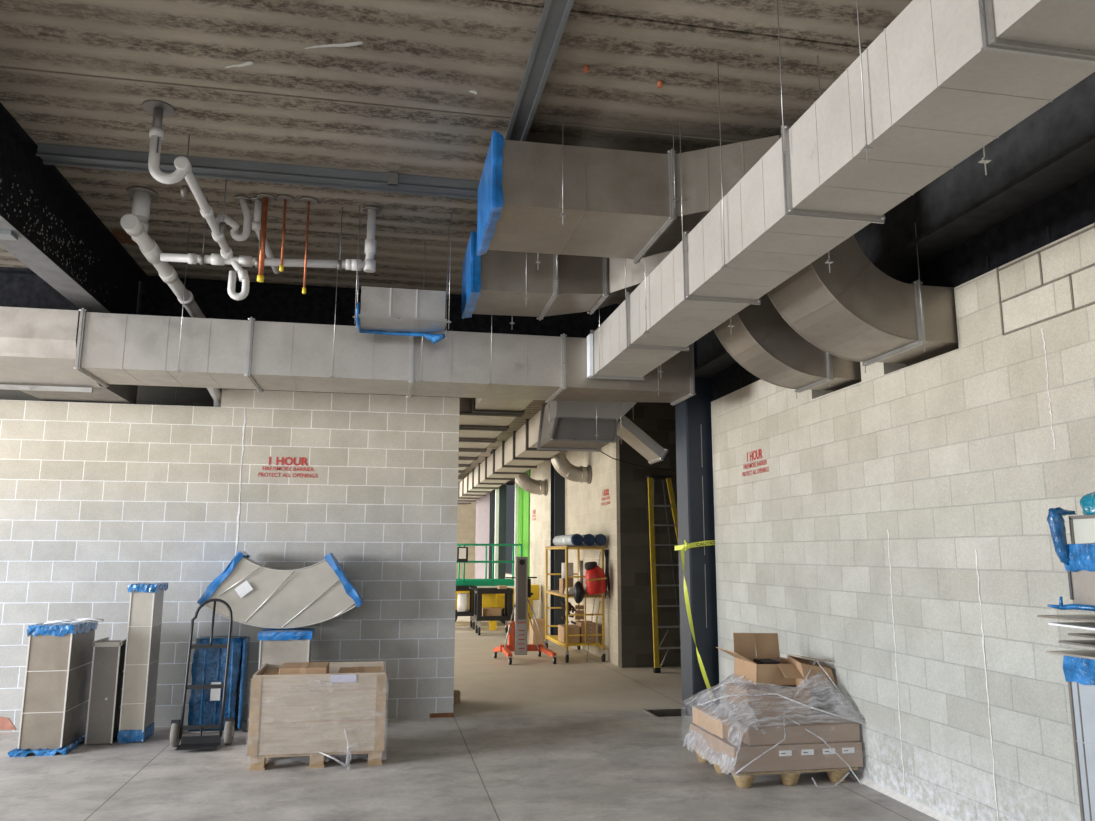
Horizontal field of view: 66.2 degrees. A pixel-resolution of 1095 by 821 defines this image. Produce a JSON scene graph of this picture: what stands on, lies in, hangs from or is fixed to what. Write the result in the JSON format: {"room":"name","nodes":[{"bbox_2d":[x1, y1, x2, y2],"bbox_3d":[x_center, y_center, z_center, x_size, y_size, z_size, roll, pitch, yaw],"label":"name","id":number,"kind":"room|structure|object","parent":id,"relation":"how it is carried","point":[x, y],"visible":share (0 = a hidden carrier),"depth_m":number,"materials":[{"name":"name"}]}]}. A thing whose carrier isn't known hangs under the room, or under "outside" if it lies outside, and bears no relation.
{"room":"building construction site","nodes":[
{"label":"building construction site","id":0,"kind":"room"},
{"bbox_2d":[0,102,148,314],"bbox_3d":[-3.588,-1.799,4.723,0.240,0.748,8.920,2,-10,-11],"label":"steel beam","id":1,"kind":"structure","parent":0,"point":[45,223],"depth_m":6.80,"materials":[{"name":"black metal"}]},
{"bbox_2d":[0,384,439,406],"bbox_3d":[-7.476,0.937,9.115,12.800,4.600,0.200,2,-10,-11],"label":"steel beam","id":2,"kind":"structure","parent":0,"point":[146,395],"depth_m":9.80,"materials":[{"name":"black metal"}]},
{"bbox_2d":[0,389,459,731],"bbox_3d":[-7.298,1.350,8.105,12.800,3.450,0.208,2,-10,-11],"label":"wall","id":3,"kind":"structure","parent":0,"point":[97,500],"depth_m":8.84,"materials":[{"name":"white brick"}]},
{"bbox_2d":[258,457,316,477],"bbox_3d":[-2.780,0.607,9.016,0.610,0.218,0.001,2,-10,-11],"label":"sign","id":4,"kind":"object","parent":3,"relation":"attached to","point":[286,458],"depth_m":9.02,"materials":[{"name":"red paint"}]},
{"bbox_2d":[0,267,620,337],"bbox_3d":[-6.017,-0.969,8.759,15.400,1.048,0.270,2,-10,-11],"label":"steel beam","id":5,"kind":"structure","parent":0,"point":[19,287],"depth_m":9.35,"materials":[{"name":"black metal"}]},
{"bbox_2d":[0,0,912,484],"bbox_3d":[-4.765,-0.236,17.011,21.000,0.330,38.560,2,-10,-11],"label":"ceiling","id":6,"kind":"structure","parent":0,"point":[404,87],"depth_m":5.42,"materials":[{"name":"grey metal"}]},
{"bbox_2d":[120,100,380,406],"bbox_3d":[-2.576,0.122,7.395,2.050,3.659,4.338,2,-10,-11],"label":"drain pipe","id":7,"kind":"object","parent":6,"relation":"hanging from","point":[135,224],"visible":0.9,"depth_m":6.90,"materials":[{"name":"white plastic"}]},
{"bbox_2d":[36,143,479,199],"bbox_3d":[-2.067,-1.828,6.473,3.360,0.098,0.160,2,-10,-11],"label":"steel beam","id":8,"kind":"structure","parent":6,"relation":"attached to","point":[59,155],"depth_m":6.43,"materials":[{"name":"grey metal"}]},
{"bbox_2d":[387,172,397,185],"bbox_3d":[-1.208,-1.807,6.556,0.080,0.090,0.040,2,-10,-11],"label":"plate","id":9,"kind":"object","parent":8,"relation":"attached to","point":[392,177],"visible":1,"depth_m":6.54,"materials":[{"name":"grey metal"}]},
{"bbox_2d":[257,193,273,281],"bbox_3d":[-2.358,-1.422,6.962,0.140,0.740,0.140,2,-10,-11],"label":"copper pipe","id":10,"kind":"object","parent":6,"relation":"hanging from","point":[266,198],"visible":1,"depth_m":6.95,"materials":[{"name":"orange metal"}]},
{"bbox_2d":[277,195,293,271],"bbox_3d":[-2.201,-1.466,7.000,0.140,0.640,0.140,2,-10,-11],"label":"copper pipe","id":11,"kind":"object","parent":6,"relation":"hanging from","point":[285,199],"visible":1,"depth_m":7.00,"materials":[{"name":"orange metal"}]},
{"bbox_2d":[300,197,316,293],"bbox_3d":[-2.014,-1.370,7.021,0.140,0.820,0.140,2,-10,-11],"label":"copper pipe","id":12,"kind":"object","parent":6,"relation":"hanging from","point":[309,201],"visible":1,"depth_m":7.03,"materials":[{"name":"orange metal"}]},
{"bbox_2d":[0,224,695,405],"bbox_3d":[-2.873,-0.806,8.510,8.490,1.440,1.895,2,-10,-11],"label":"duct","id":13,"kind":"object","parent":6,"relation":"hanging from","point":[56,355],"visible":0.88,"depth_m":7.76,"materials":[{"name":"metal"}]},
{"bbox_2d":[353,209,451,343],"bbox_3d":[-1.269,-1.175,7.401,0.820,1.075,0.497,2,-10,-11],"label":"duct section","id":14,"kind":"object","parent":6,"relation":"hanging from","point":[396,311],"visible":1,"depth_m":7.17,"materials":[{"name":"metal"}]},
{"bbox_2d":[458,404,567,504],"bbox_3d":[-1.426,1.608,20.527,0.676,0.506,17.672,2,-10,-11],"label":"duct","id":15,"kind":"object","parent":6,"relation":"hanging from","point":[516,455],"visible":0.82,"depth_m":16.41,"materials":[{"name":"silver metal"}]},
{"bbox_2d":[537,401,636,451],"bbox_3d":[0.342,0.183,10.669,1.120,0.750,2.615,2,-10,-11],"label":"duct","id":16,"kind":"object","parent":15,"relation":"attached to","point":[590,426],"visible":0.94,"depth_m":9.69,"materials":[{"name":"metal"}]},
{"bbox_2d":[505,0,573,140],"bbox_3d":[0.080,-2.188,4.311,0.140,0.098,4.600,2,-10,-11],"label":"channel","id":17,"kind":"object","parent":6,"relation":"attached to","point":[555,13],"visible":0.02,"depth_m":4.97,"materials":[{"name":"grey metal"}]},
{"bbox_2d":[617,406,668,464],"bbox_3d":[1.148,-0.240,10.675,0.636,1.809,0.486,2,-10,-11],"label":"duct","id":18,"kind":"object","parent":6,"relation":"hanging from","point":[632,434],"visible":0.88,"depth_m":10.37,"materials":[{"name":"metal"}]},
{"bbox_2d":[461,231,860,396],"bbox_3d":[0.956,-0.923,7.188,3.625,1.630,1.019,-1,-10,9],"label":"duct","id":19,"kind":"object","parent":6,"relation":"hanging from","point":[495,282],"visible":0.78,"depth_m":7.07,"materials":[{"name":"metal"}]},
{"bbox_2d":[477,111,958,372],"bbox_3d":[1.219,-1.124,5.999,3.494,1.630,1.115,0,-10,-1],"label":"duct","id":20,"kind":"object","parent":6,"relation":"hanging from","point":[534,197],"visible":0.85,"depth_m":5.66,"materials":[{"name":"metal"}]},
{"bbox_2d":[587,0,1094,380],"bbox_3d":[1.602,-1.684,3.529,0.590,1.350,9.810,2,-10,-11],"label":"duct","id":21,"kind":"object","parent":6,"relation":"hanging from","point":[945,79],"visible":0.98,"depth_m":3.74,"materials":[{"name":"metal"}]},
{"bbox_2d":[456,479,475,578],"bbox_3d":[-5.215,5.031,33.352,6.600,4.650,0.200,2,-10,-11],"label":"wall","id":22,"kind":"structure","parent":0,"point":[466,514],"depth_m":33.65,"materials":[{"name":"white paint"}]},
{"bbox_2d":[0,616,938,820],"bbox_3d":[-4.239,4.163,13.442,21.000,0.306,47.000,2,-10,-11],"label":"floor","id":23,"kind":"structure","parent":0,"point":[532,738],"depth_m":6.63,"materials":[{"name":"concrete"}]},
{"bbox_2d":[8,618,103,756],"bbox_3d":[-4.380,2.475,7.615,0.549,1.128,0.754,2,-10,-11],"label":"duct piece","id":24,"kind":"object","parent":23,"relation":"on","point":[54,711],"visible":0.97,"depth_m":7.35,"materials":[{"name":"metal"}]},
{"bbox_2d":[85,637,125,743],"bbox_3d":[-4.083,2.596,7.844,0.250,0.898,0.410,2,-10,-11],"label":"duct piece","id":25,"kind":"object","parent":23,"relation":"on","point":[108,660],"visible":0.77,"depth_m":7.67,"materials":[{"name":"metal"}]},
{"bbox_2d":[117,582,167,743],"bbox_3d":[-3.837,2.364,7.957,0.265,1.431,0.428,2,-10,-11],"label":"duct piece","id":26,"kind":"object","parent":23,"relation":"on","point":[138,700],"visible":1,"depth_m":7.82,"materials":[{"name":"metal"}]},
{"bbox_2d":[170,598,234,750],"bbox_3d":[-3.101,2.371,7.606,0.525,1.288,0.443,2,-10,-11],"label":"hand truck","id":27,"kind":"object","parent":23,"relation":"on","point":[200,742],"visible":1,"depth_m":7.58,"materials":[{"name":"black paint"}]},
{"bbox_2d":[188,636,249,731],"bbox_3d":[-3.260,2.700,8.332,0.493,0.886,0.324,2,-10,-11],"label":"duct","id":28,"kind":"object","parent":23,"relation":"on","point":[208,664],"visible":0.8,"depth_m":8.22,"materials":[{"name":"blue plastic"}]},
{"bbox_2d":[242,720,248,731],"bbox_3d":[-2.903,3.075,8.187,0.139,0.098,0.139,2,-10,-11],"label":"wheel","id":29,"kind":"object","parent":23,"relation":"on","point":[245,723],"visible":0.43,"depth_m":8.15,"materials":[{"name":"grey rubber"}]},
{"bbox_2d":[257,628,314,669],"bbox_3d":[-2.577,2.640,8.241,0.510,0.954,0.419,2,-10,-11],"label":"duct piece","id":30,"kind":"object","parent":23,"relation":"on","point":[293,645],"visible":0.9,"depth_m":8.12,"materials":[{"name":"metal"}]},
{"bbox_2d":[197,551,363,628],"bbox_3d":[-2.678,1.812,8.542,1.605,0.760,0.399,2,-10,-11],"label":"duct elbow","id":31,"kind":"object","parent":30,"relation":"on","point":[257,595],"visible":0.98,"depth_m":8.37,"materials":[{"name":"metal"}]},
{"bbox_2d":[247,661,386,770],"bbox_3d":[-1.930,2.586,7.171,1.105,0.741,0.837,2,-10,-11],"label":"crate","id":32,"kind":"object","parent":23,"relation":"on","point":[316,716],"visible":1,"depth_m":6.86,"materials":[{"name":"brown wood"}]},
{"bbox_2d":[262,669,278,674],"bbox_3d":[-2.369,2.452,7.203,0.145,0.402,0.451,2,-10,-11],"label":"carton","id":33,"kind":"object","parent":32,"relation":"in","point":[268,671],"visible":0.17,"depth_m":7.23,"materials":[{"name":"cardboard"}]},
{"bbox_2d":[279,662,329,674],"bbox_3d":[-2.060,2.299,7.119,0.380,0.276,0.381,2,-10,-11],"label":"carton","id":34,"kind":"object","parent":32,"relation":"in","point":[300,667],"visible":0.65,"depth_m":6.99,"materials":[{"name":"cardboard"}]},
{"bbox_2d":[339,666,381,672],"bbox_3d":[-1.615,2.411,7.234,0.365,0.336,0.491,2,-10,-11],"label":"carton","id":35,"kind":"object","parent":32,"relation":"in","point":[362,669],"visible":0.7,"depth_m":7.32,"materials":[{"name":"cardboard"}]},
{"bbox_2d":[453,690,459,702],"bbox_3d":[-1.073,3.350,9.838,0.090,0.120,0.150,2,-10,-11],"label":"wood offcut","id":36,"kind":"object","parent":23,"relation":"on","point":[456,692],"visible":0.64,"depth_m":9.77,"materials":[{"name":"brown wood"}]},
{"bbox_2d":[455,585,476,628],"bbox_3d":[-2.038,4.529,19.392,0.745,0.983,0.670,2,-10,-11],"label":"utility cart","id":37,"kind":"object","parent":23,"relation":"on","point":[470,613],"visible":0.39,"depth_m":19.19,"materials":[{"name":"black paint"}]},
{"bbox_2d":[457,593,468,611],"bbox_3d":[-1.938,4.434,19.273,0.256,0.465,0.260,2,-10,-11],"label":"bucket","id":38,"kind":"object","parent":37,"relation":"on","point":[463,598],"visible":0.88,"depth_m":19.18,"materials":[{"name":"white plastic"}]},
{"bbox_2d":[455,610,473,615],"bbox_3d":[-1.977,4.672,19.380,0.620,0.100,0.620,2,-10,-11],"label":"shelf","id":39,"kind":"object","parent":37,"relation":"attached to","point":[471,612],"depth_m":19.09,"materials":[{"name":"black paint"}]},
{"bbox_2d":[456,585,476,590],"bbox_3d":[-1.975,4.120,19.473,0.620,0.100,0.620,2,-10,-11],"label":"shelf","id":40,"kind":"object","parent":37,"relation":"attached to","point":[458,588],"depth_m":19.19,"materials":[{"name":"black paint"}]},
{"bbox_2d":[455,544,522,623],"bbox_3d":[-1.786,4.306,20.925,2.272,1.940,1.444,2,-10,-11],"label":"scissor lift","id":41,"kind":"object","parent":23,"relation":"on","point":[480,583],"visible":0.4,"depth_m":20.37,"materials":[{"name":"green paint"}]},
{"bbox_2d":[457,547,467,561],"bbox_3d":[-2.045,3.467,20.226,0.260,0.360,0.050,2,-10,-11],"label":"control box","id":42,"kind":"object","parent":41,"relation":"attached to","point":[462,552],"visible":1,"depth_m":20.20,"materials":[{"name":"black paint"}]},
{"bbox_2d":[469,587,513,634],"bbox_3d":[-1.231,4.318,18.140,0.905,0.983,0.670,2,-10,-11],"label":"utility cart","id":43,"kind":"object","parent":23,"relation":"on","point":[508,601],"visible":0.87,"depth_m":17.93,"materials":[{"name":"black paint"}]},
{"bbox_2d":[482,594,495,607],"bbox_3d":[-1.280,4.250,18.317,0.280,0.518,0.100,2,-10,-11],"label":"case","id":44,"kind":"object","parent":43,"relation":"on","point":[488,600],"visible":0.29,"depth_m":18.29,"materials":[{"name":"paint"}]},
{"bbox_2d":[482,607,500,615],"bbox_3d":[-1.212,4.364,18.095,0.400,0.218,0.280,2,-10,-11],"label":"carton","id":45,"kind":"object","parent":43,"relation":"on","point":[492,611],"visible":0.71,"depth_m":17.97,"materials":[{"name":"cardboard"}]},
{"bbox_2d":[474,614,512,620],"bbox_3d":[-1.170,4.462,18.128,0.780,0.100,0.620,2,-10,-11],"label":"shelf","id":46,"kind":"object","parent":43,"relation":"attached to","point":[478,617],"depth_m":17.83,"materials":[{"name":"black paint"}]},
{"bbox_2d":[474,588,513,593],"bbox_3d":[-1.169,3.910,18.221,0.780,0.100,0.620,2,-10,-11],"label":"shelf","id":47,"kind":"object","parent":43,"relation":"attached to","point":[476,590],"depth_m":17.94,"materials":[{"name":"black paint"}]},
{"bbox_2d":[498,585,506,588],"bbox_3d":[-0.982,3.861,18.214,0.160,0.125,0.300,2,-10,-11],"label":"carton","id":48,"kind":"object","parent":43,"relation":"on","point":[499,586],"visible":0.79,"depth_m":18.08,"materials":[{"name":"cardboard"}]},
{"bbox_2d":[494,489,498,578],"bbox_3d":[-1.353,3.403,22.351,0.090,4.200,0.100,2,-10,-11],"label":"post","id":49,"kind":"object","parent":23,"relation":"on","point":[496,490],"visible":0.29,"depth_m":22.34,"materials":[{"name":"white"}]},
{"bbox_2d":[489,584,538,629],"bbox_3d":[-0.810,4.492,19.195,1.210,1.000,0.360,2,-10,-11],"label":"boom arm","id":50,"kind":"object","parent":23,"relation":"on","point":[534,587],"visible":0.38,"depth_m":19.17,"materials":[{"name":"yellow paint"}]},
{"bbox_2d":[514,482,517,565],"bbox_3d":[-0.820,3.354,22.051,0.080,4.200,0.100,2,-10,-11],"label":"post","id":51,"kind":"object","parent":23,"relation":"on","point":[516,485],"visible":0.29,"depth_m":22.07,"materials":[{"name":"white"}]},
{"bbox_2d":[494,557,556,664],"bbox_3d":[-0.384,3.234,13.748,0.888,1.659,1.090,2,-10,-11],"label":"lift","id":52,"kind":"object","parent":23,"relation":"on","point":[517,629],"visible":1,"depth_m":13.61,"materials":[{"name":"metal"}]},
{"bbox_2d":[529,618,544,646],"bbox_3d":[-0.194,4.152,15.686,0.220,0.500,0.400,2,-10,-11],"label":"carton","id":53,"kind":"object","parent":23,"relation":"on","point":[541,622],"visible":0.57,"depth_m":15.51,"materials":[{"name":"cardboard"}]},
{"bbox_2d":[545,546,605,662],"bbox_3d":[0.442,3.262,14.438,0.656,1.840,1.880,2,-10,-11],"label":"scaffold","id":54,"kind":"object","parent":23,"relation":"on","point":[554,638],"visible":0.78,"depth_m":13.71,"materials":[{"name":"yellow metal"}]},
{"bbox_2d":[559,578,572,592],"bbox_3d":[0.318,2.958,14.181,0.180,0.242,0.300,2,-10,-11],"label":"carton","id":55,"kind":"object","parent":54,"relation":"on","point":[562,582],"visible":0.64,"depth_m":14.06,"materials":[{"name":"cardboard"}]},
{"bbox_2d":[562,563,572,578],"bbox_3d":[0.338,2.700,14.177,0.197,0.260,0.200,2,-10,-11],"label":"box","id":56,"kind":"object","parent":55,"relation":"on","point":[570,565],"visible":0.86,"depth_m":14.10,"materials":[{"name":"white cardboard"}]},
{"bbox_2d":[553,534,582,545],"bbox_3d":[0.336,2.223,14.381,0.194,0.191,1.560,2,-10,-11],"label":"roll","id":57,"kind":"object","parent":54,"relation":"on","point":[573,539],"visible":0.98,"depth_m":13.95,"materials":[{"name":"white plastic"}]},
{"bbox_2d":[558,624,579,642],"bbox_3d":[0.355,3.734,14.057,0.260,0.258,0.500,2,-10,-11],"label":"carton","id":58,"kind":"object","parent":54,"relation":"on","point":[572,629],"visible":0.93,"depth_m":13.83,"materials":[{"name":"cardboard"}]},
{"bbox_2d":[561,601,575,624],"bbox_3d":[0.333,3.382,14.061,0.238,0.381,0.511,2,-10,-11],"label":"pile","id":59,"kind":"object","parent":58,"relation":"on","point":[570,606],"visible":0.8,"depth_m":14.06,"materials":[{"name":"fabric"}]},
{"bbox_2d":[564,587,573,593],"bbox_3d":[0.410,2.968,13.830,0.210,0.102,0.310,2,-10,-11],"label":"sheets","id":60,"kind":"object","parent":54,"relation":"on","point":[570,589],"visible":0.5,"depth_m":13.68,"materials":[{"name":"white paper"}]},
{"bbox_2d":[573,581,584,603],"bbox_3d":[0.508,2.923,13.511,0.181,0.360,0.160,2,-10,-11],"label":"bag","id":61,"kind":"object","parent":54,"relation":"hanging from","point":[578,591],"visible":1,"depth_m":13.46,"materials":[{"name":"plastic"}]},
{"bbox_2d":[578,560,582,583],"bbox_3d":[0.552,2.749,13.849,0.079,0.544,0.080,2,-10,-11],"label":"container","id":62,"kind":"object","parent":54,"relation":"on","point":[580,562],"visible":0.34,"depth_m":13.84,"materials":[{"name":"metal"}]},
{"bbox_2d":[574,534,594,545],"bbox_3d":[0.533,2.230,14.418,0.194,0.191,1.560,2,-10,-11],"label":"roll","id":63,"kind":"object","parent":54,"relation":"on","point":[588,539],"visible":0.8,"depth_m":13.67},
{"bbox_2d":[575,621,595,642],"bbox_3d":[0.635,3.714,14.115,0.250,0.318,0.500,2,-10,-11],"label":"carton","id":64,"kind":"object","parent":54,"relation":"on","point":[581,624],"visible":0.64,"depth_m":13.88,"materials":[{"name":"cardboard"}]},
{"bbox_2d":[575,605,583,619],"bbox_3d":[0.546,3.455,14.374,0.155,0.240,0.050,2,-10,-11],"label":"wire basket","id":65,"kind":"object","parent":64,"relation":"on","point":[577,607],"visible":0.73,"depth_m":14.35,"materials":[{"name":"metal"}]},
{"bbox_2d":[586,552,600,662],"bbox_3d":[0.742,3.166,13.563,0.266,1.748,0.030,2,-10,-11],"label":"hanging chain","id":66,"kind":"object","parent":54,"relation":"hanging from","point":[600,552],"visible":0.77,"depth_m":13.52,"materials":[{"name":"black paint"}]},
{"bbox_2d":[584,561,606,594],"bbox_3d":[0.770,2.689,13.492,0.349,0.523,0.277,2,-10,-11],"label":"container","id":67,"kind":"object","parent":54,"relation":"hanging from","point":[595,579],"visible":1,"depth_m":13.39,"materials":[{"name":"plastic"}]},
{"bbox_2d":[591,534,605,545],"bbox_3d":[0.724,2.237,14.455,0.194,0.191,1.560,2,-10,-11],"label":"roll","id":68,"kind":"object","parent":54,"relation":"on","point":[600,539],"visible":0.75,"depth_m":13.70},
{"bbox_2d":[604,549,609,597],"bbox_3d":[0.970,2.655,13.658,0.092,0.782,0.074,2,-10,-11],"label":"cable loop","id":69,"kind":"object","parent":54,"relation":"hanging from","point":[606,551],"visible":0.97,"depth_m":13.65,"materials":[{"name":"black paint"}]},
{"bbox_2d":[645,475,680,672],"bbox_3d":[1.907,2.451,12.831,0.810,2.910,0.595,2,-10,-11],"label":"step ladder","id":70,"kind":"object","parent":23,"relation":"on","point":[651,483],"visible":0.79,"depth_m":12.84,"materials":[{"name":"metal"}]},
{"bbox_2d":[690,745,857,787],"bbox_3d":[1.789,2.836,6.758,1.000,0.118,0.970,2,-10,-11],"label":"pallet","id":71,"kind":"object","parent":23,"relation":"on","point":[836,775],"visible":0.41,"depth_m":6.32,"materials":[{"name":"brown wood"}]},
{"bbox_2d":[690,723,862,772],"bbox_3d":[1.807,2.683,6.759,1.045,0.180,0.924,2,-10,-11],"label":"carton","id":72,"kind":"object","parent":71,"relation":"on","point":[803,756],"visible":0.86,"depth_m":6.33,"materials":[{"name":"brown cardboard"}]},
{"bbox_2d":[692,706,733,738],"bbox_3d":[1.340,2.530,6.835,0.095,0.135,0.650,2,-10,-11],"label":"carton","id":73,"kind":"object","parent":72,"relation":"on","point":[721,730],"visible":0.74,"depth_m":6.72,"materials":[{"name":"cardboard"}]},
{"bbox_2d":[684,658,863,787],"bbox_3d":[1.793,2.451,6.770,1.129,0.849,1.178,2,-10,-11],"label":"wrap","id":74,"kind":"object","parent":72,"relation":"on","point":[705,697],"visible":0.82,"depth_m":6.59,"materials":[{"name":"white"}]},
{"bbox_2d":[711,708,859,745],"bbox_3d":[1.879,2.525,6.761,0.915,0.127,0.800,2,-10,-11],"label":"carton","id":75,"kind":"object","parent":72,"relation":"on","point":[835,731],"visible":0.61,"depth_m":6.40,"materials":[{"name":"brown cardboard"}]},
{"bbox_2d":[726,682,811,717],"bbox_3d":[1.825,2.384,6.945,0.550,0.208,0.430,2,-10,-11],"label":"carton","id":76,"kind":"object","parent":75,"relation":"on","point":[767,708],"visible":0.53,"depth_m":6.75,"materials":[{"name":"cardboard"}]},
{"bbox_2d":[716,633,803,685],"bbox_3d":[1.850,2.071,6.989,0.777,0.402,0.492,3,-10,-19],"label":"carton","id":77,"kind":"object","parent":76,"relation":"on","point":[761,669],"visible":0.82,"depth_m":7.01,"materials":[{"name":"cardboard"}]},
{"bbox_2d":[787,654,835,688],"bbox_3d":[2.173,2.146,6.945,0.312,0.251,0.259,3,-10,-17],"label":"carton","id":78,"kind":"object","parent":76,"relation":"on","point":[804,666],"visible":0.82,"depth_m":6.84,"materials":[{"name":"cardboard"}]},
{"bbox_2d":[1063,656,1094,820],"bbox_3d":[2.789,1.736,3.628,0.390,1.246,0.874,2,-10,-11],"label":"duct piece","id":79,"kind":"object","parent":23,"relation":"on","point":[1079,673],"visible":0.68,"depth_m":3.98,"materials":[{"name":"silver metal"}]},
{"bbox_2d":[1046,650,1094,659],"bbox_3d":[2.727,1.115,3.747,0.443,0.019,0.824,2,-10,-11],"label":"metal sheet","id":80,"kind":"object","parent":79,"relation":"on","point":[1089,654],"visible":1,"depth_m":4.01,"materials":[{"name":"silver metal"}]},
{"bbox_2d":[1058,640,1094,647],"bbox_3d":[2.763,1.075,3.756,0.381,0.017,0.817,2,-10,-11],"label":"metal sheet","id":81,"kind":"object","parent":80,"relation":"on","point":[1088,643],"visible":1,"depth_m":4.03,"materials":[{"name":"silver metal"}]},
{"bbox_2d":[1068,633,1094,637],"bbox_3d":[2.775,1.031,3.748,0.360,0.014,0.787,2,-10,-11],"label":"metal sheet","id":82,"kind":"object","parent":81,"relation":"on","point":[1087,635],"visible":1,"depth_m":4.03,"materials":[{"name":"silver metal"}]},
{"bbox_2d":[1048,622,1094,629],"bbox_3d":[2.742,0.993,3.771,0.417,0.020,0.826,2,-10,-11],"label":"metal sheet","id":83,"kind":"object","parent":82,"relation":"on","point":[1081,625],"visible":1,"depth_m":4.04,"materials":[{"name":"white metal"}]},
{"bbox_2d":[1037,614,1094,621],"bbox_3d":[2.724,0.955,3.794,0.445,0.016,0.865,2,-10,-11],"label":"metal sheet","id":84,"kind":"object","parent":83,"relation":"on","point":[1087,617],"visible":1,"depth_m":4.07,"materials":[{"name":"silver metal"}]},
{"bbox_2d":[1047,507,1094,610],"bbox_3d":[2.769,0.678,3.841,0.428,0.504,0.853,2,-10,-11],"label":"duct","id":85,"kind":"object","parent":84,"relation":"on","point":[1078,557],"visible":1,"depth_m":4.13,"materials":[{"name":"blue plastic"}]},
{"bbox_2d":[1080,491,1094,514],"bbox_3d":[2.760,0.461,4.189,0.188,0.127,0.186,2,-10,-11],"label":"bundle","id":86,"kind":"object","parent":85,"relation":"on","point":[1087,502],"visible":0.84,"depth_m":4.17,"materials":[{"name":"teal plastic"}]},
{"bbox_2d":[475,493,489,578],"bbox_3d":[-2.128,4.159,28.012,0.500,4.600,0.424,2,-10,-11],"label":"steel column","id":87,"kind":"structure","parent":0,"point":[482,504],"depth_m":27.83,"materials":[{"name":"paint"}]},
{"bbox_2d":[457,397,532,477],"bbox_3d":[-1.835,0.667,16.304,1.126,0.406,12.760,2,-10,-11],"label":"ceiling","id":88,"kind":"structure","parent":0,"point":[481,420],"depth_m":12.33,"materials":[{"name":"beige metal"}]},
{"bbox_2d":[489,449,506,578],"bbox_3d":[-1.395,3.396,23.507,0.420,4.600,0.374,2,-10,-11],"label":"steel column","id":89,"kind":"structure","parent":0,"point":[502,489],"depth_m":23.37,"materials":[{"name":"paint"}]},
{"bbox_2d":[550,462,564,634],"bbox_3d":[0.280,2.352,17.323,0.360,4.600,0.424,2,-10,-11],"label":"steel column","id":90,"kind":"structure","parent":0,"point":[557,556],"depth_m":17.15,"materials":[{"name":"metal"}]},
{"bbox_2d":[518,443,617,665],"bbox_3d":[0.236,2.692,18.130,0.240,4.200,9.910,2,-10,-11],"label":"wall","id":91,"kind":"structure","parent":0,"point":[585,513],"depth_m":15.57,"materials":[{"name":"beige paint"}]},
{"bbox_2d":[515,472,547,495],"bbox_3d":[-0.427,1.454,19.196,0.839,0.974,0.382,2,-10,-11],"label":"duct","id":92,"kind":"object","parent":91,"relation":"attached to","point":[539,487],"visible":0.72,"depth_m":19.03,"materials":[{"name":"metal"}]},
{"bbox_2d":[551,451,591,483],"bbox_3d":[0.404,0.876,15.169,0.755,0.890,0.340,2,-10,-11],"label":"duct elbow","id":93,"kind":"object","parent":91,"relation":"attached to","point":[581,474],"visible":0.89,"depth_m":15.02,"materials":[{"name":"metal"}]},
{"bbox_2d":[601,489,609,504],"bbox_3d":[0.973,1.448,14.048,0.001,0.260,0.600,2,-10,-11],"label":"lettering","id":94,"kind":"object","parent":91,"relation":"attached to","point":[606,490],"depth_m":14.01,"materials":[{"name":"red paint"}]},
{"bbox_2d":[601,452,676,470],"bbox_3d":[1.342,0.724,12.849,1.504,0.393,0.016,2,-10,-11],"label":"cable","id":95,"kind":"object","parent":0,"point":[601,452],"visible":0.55,"depth_m":12.83,"materials":[{"name":"black paint"}]},
{"bbox_2d":[616,402,680,667],"bbox_3d":[2.768,1.822,13.563,3.360,4.400,0.200,2,-10,-11],"label":"wall","id":96,"kind":"structure","parent":0,"point":[656,419],"depth_m":13.16,"materials":[{"name":"black paint"}]},
{"bbox_2d":[675,340,719,715],"bbox_3d":[1.724,1.129,9.792,0.470,4.780,0.570,2,-10,-11],"label":"steel column","id":97,"kind":"structure","parent":0,"point":[694,458],"depth_m":9.60,"materials":[{"name":"metal"}]},
{"bbox_2d":[675,540,714,699],"bbox_3d":[1.706,2.355,9.550,0.532,1.754,0.510,2,-10,-11],"label":"caution tape","id":98,"kind":"object","parent":97,"relation":"attached to","point":[686,545],"visible":1,"depth_m":9.33,"materials":[{"name":"yellow plastic"}]},
{"bbox_2d":[694,72,1094,377],"bbox_3d":[2.921,-1.810,4.135,0.340,0.888,12.300,2,-10,-11],"label":"steel beam","id":99,"kind":"structure","parent":0,"point":[1052,149],"depth_m":5.15,"materials":[{"name":"black metal"}]},
{"bbox_2d":[711,222,1094,820],"bbox_3d":[3.418,0.365,2.186,0.206,3.470,15.050,2,-10,-11],"label":"wall","id":100,"kind":"structure","parent":0,"point":[896,534],"depth_m":5.61,"materials":[{"name":"white concrete"}]},
{"bbox_2d":[742,449,768,476],"bbox_3d":[2.101,0.525,8.517,0.001,0.244,0.620,2,-10,-11],"label":"lettering","id":101,"kind":"object","parent":100,"relation":"attached to","point":[759,450],"depth_m":8.49,"materials":[{"name":"red paint"}]},
{"bbox_2d":[847,771,954,820],"bbox_3d":[2.536,2.712,5.748,0.040,0.030,7.050,2,-10,-11],"label":"trim","id":102,"kind":"structure","parent":100,"relation":"attached to","point":[896,796],"depth_m":5.93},
{"bbox_2d":[712,173,1094,400],"bbox_3d":[3.426,-1.473,2.498,0.160,0.300,15.050,2,-10,-11],"label":"steel beam","id":103,"kind":"structure","parent":100,"relation":"attached to","point":[1071,209],"depth_m":5.18,"materials":[{"name":"black metal"}]},
{"bbox_2d":[986,226,1050,268],"bbox_3d":[2.880,-1.018,4.830,0.007,0.080,1.020,2,-10,-11],"label":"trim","id":104,"kind":"structure","parent":100,"relation":"attached to","point":[1048,227],"depth_m":4.84,"materials":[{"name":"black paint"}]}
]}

